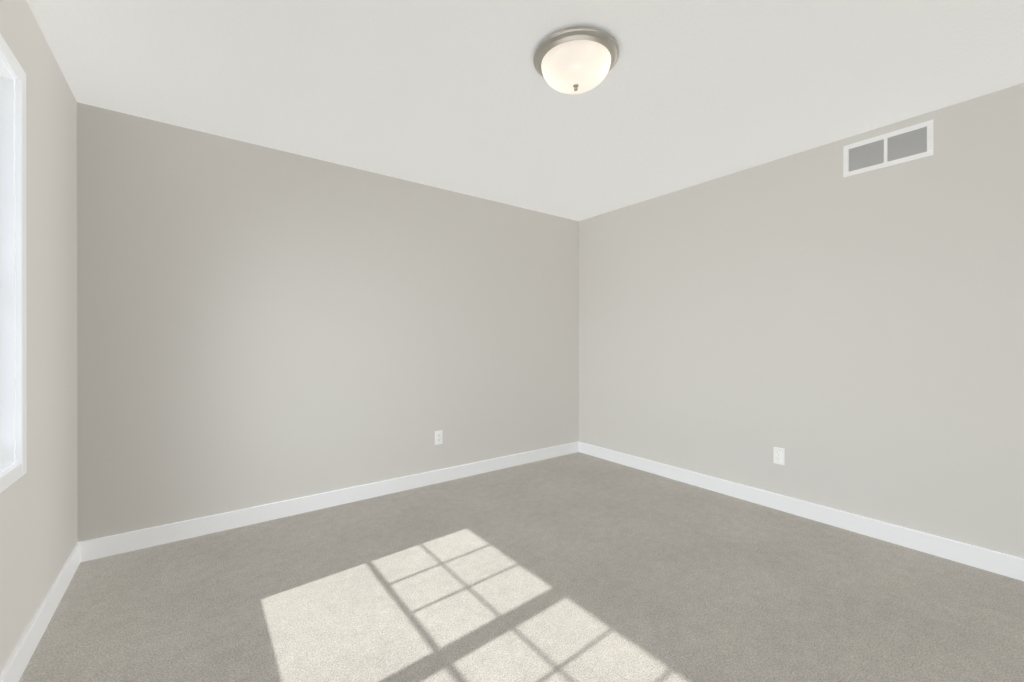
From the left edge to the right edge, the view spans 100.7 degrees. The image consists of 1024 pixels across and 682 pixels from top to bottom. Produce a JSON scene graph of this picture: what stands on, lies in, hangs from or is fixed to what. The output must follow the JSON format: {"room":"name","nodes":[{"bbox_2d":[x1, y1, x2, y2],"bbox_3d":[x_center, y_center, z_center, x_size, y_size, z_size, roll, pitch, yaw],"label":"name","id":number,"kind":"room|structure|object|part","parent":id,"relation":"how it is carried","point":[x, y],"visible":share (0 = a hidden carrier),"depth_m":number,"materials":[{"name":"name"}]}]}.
{"room":"empty bedroom","nodes":[
{"label":"empty bedroom","id":0,"kind":"room"},
{"bbox_2d":[0,0,76,673],"bbox_3d":[-1.249,-0.044,0.742,0.110,2.440,3.902,0,0,-37],"label":"wall","id":1,"kind":"structure","parent":0,"point":[38,520],"depth_m":1.76,"materials":[{"name":"beige paint"}]},
{"bbox_2d":[0,58,14,472],"bbox_3d":[-1.242,-0.241,0.733,0.110,1.361,1.790,0,0,-37],"label":"window pane","id":2,"kind":"object","parent":1,"relation":"in","point":[7,269],"visible":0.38,"depth_m":1.46,"materials":[{"name":"white"}]},
{"bbox_2d":[0,34,26,492],"bbox_3d":[-1.191,-0.241,0.771,0.018,1.431,1.860,0,0,-37],"label":"window","id":3,"kind":"structure","parent":1,"relation":"in","point":[12,474],"depth_m":1.48,"materials":[{"name":"white"}]},
{"bbox_2d":[0,542,80,681],"bbox_3d":[-1.199,1.122,0.780,0.014,0.108,3.682,0,0,-37],"label":"baseboard","id":4,"kind":"structure","parent":1,"relation":"attached to","point":[17,662],"depth_m":1.67,"materials":[{"name":"white wood"}]},
{"bbox_2d":[77,102,578,541],"bbox_3d":[-0.833,-0.047,3.417,3.977,2.440,0.110,0,0,-37],"label":"wall","id":5,"kind":"structure","parent":0,"point":[258,325],"depth_m":2.85,"materials":[{"name":"beige paint"}]},
{"bbox_2d":[77,442,578,561],"bbox_3d":[-0.795,1.119,3.369,3.757,0.108,0.014,0,0,-37],"label":"baseboard","id":6,"kind":"structure","parent":5,"relation":"attached to","point":[97,548],"depth_m":2.84,"materials":[{"name":"white wood"}]},
{"bbox_2d":[435,430,442,444],"bbox_3d":[-0.606,0.799,3.514,0.070,0.114,0.008,0,0,-37],"label":"electrical outlet","id":7,"kind":"object","parent":5,"relation":"attached to","point":[439,437],"visible":1,"depth_m":3.51,"materials":[{"name":"white plastic"}]},
{"bbox_2d":[437,433,440,441],"bbox_3d":[-0.605,0.799,3.512,0.033,0.067,0.003,0,0,-37],"label":"receptacle","id":8,"kind":"object","parent":7,"relation":"attached to","point":[438,434],"depth_m":3.51,"materials":[{"name":"white plastic"}]},
{"bbox_2d":[19,452,1023,681],"bbox_3d":[0.301,1.215,1.899,3.977,0.080,3.902,0,0,-37],"label":"floor","id":9,"kind":"structure","parent":0,"point":[578,567],"depth_m":1.94,"materials":[{"name":"grey carpet"}]},
{"bbox_2d":[26,0,1023,220],"bbox_3d":[0.301,-1.315,1.896,3.977,0.100,3.902,0,0,-37],"label":"ceiling","id":10,"kind":"structure","parent":0,"point":[462,96],"depth_m":2.05,"materials":[{"name":"white paint"}]},
{"bbox_2d":[533,26,619,93],"bbox_3d":[0.283,-1.188,1.883,0.376,0.155,0.376,0,0,-37],"label":"ceiling light","id":11,"kind":"object","parent":10,"relation":"attached to","point":[577,60],"visible":1,"depth_m":1.79,"materials":[{"name":"white glass"}]},
{"bbox_3d":[0.283,-1.182,1.883,0.306,0.098,0.306,0,0,-37],"label":"lamp shade","id":12,"kind":"part","parent":11,"relation":"part of","materials":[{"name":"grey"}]},
{"bbox_2d":[579,83,1023,558],"bbox_3d":[1.851,-0.046,3.054,0.110,2.440,3.902,0,0,-37],"label":"wall","id":13,"kind":"structure","parent":0,"point":[853,344],"depth_m":2.68,"materials":[{"name":"beige paint"}]},
{"bbox_2d":[774,447,784,464],"bbox_3d":[1.856,0.800,2.950,0.008,0.114,0.070,0,0,-37],"label":"electrical outlet","id":14,"kind":"object","parent":13,"relation":"attached to","point":[779,455],"visible":1,"depth_m":2.94,"materials":[{"name":"white plastic"}]},
{"bbox_2d":[776,450,781,461],"bbox_3d":[1.854,0.800,2.948,0.003,0.067,0.033,0,0,-37],"label":"receptacle","id":15,"kind":"object","parent":14,"relation":"attached to","point":[778,452],"depth_m":2.95,"materials":[{"name":"white plastic"}]},
{"bbox_2d":[579,442,1023,580],"bbox_3d":[1.801,1.119,3.018,0.014,0.108,3.682,0,0,-37],"label":"baseboard","id":16,"kind":"structure","parent":13,"relation":"attached to","point":[1007,565],"depth_m":2.66,"materials":[{"name":"white wood"}]},
{"bbox_2d":[843,120,933,176],"bbox_3d":[2.222,-1.120,2.513,0.080,0.194,0.404,0,0,-37],"label":"air vent","id":17,"kind":"object","parent":13,"relation":"in","point":[913,142],"visible":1,"depth_m":2.48,"materials":[{"name":"white metal"}]}
]}

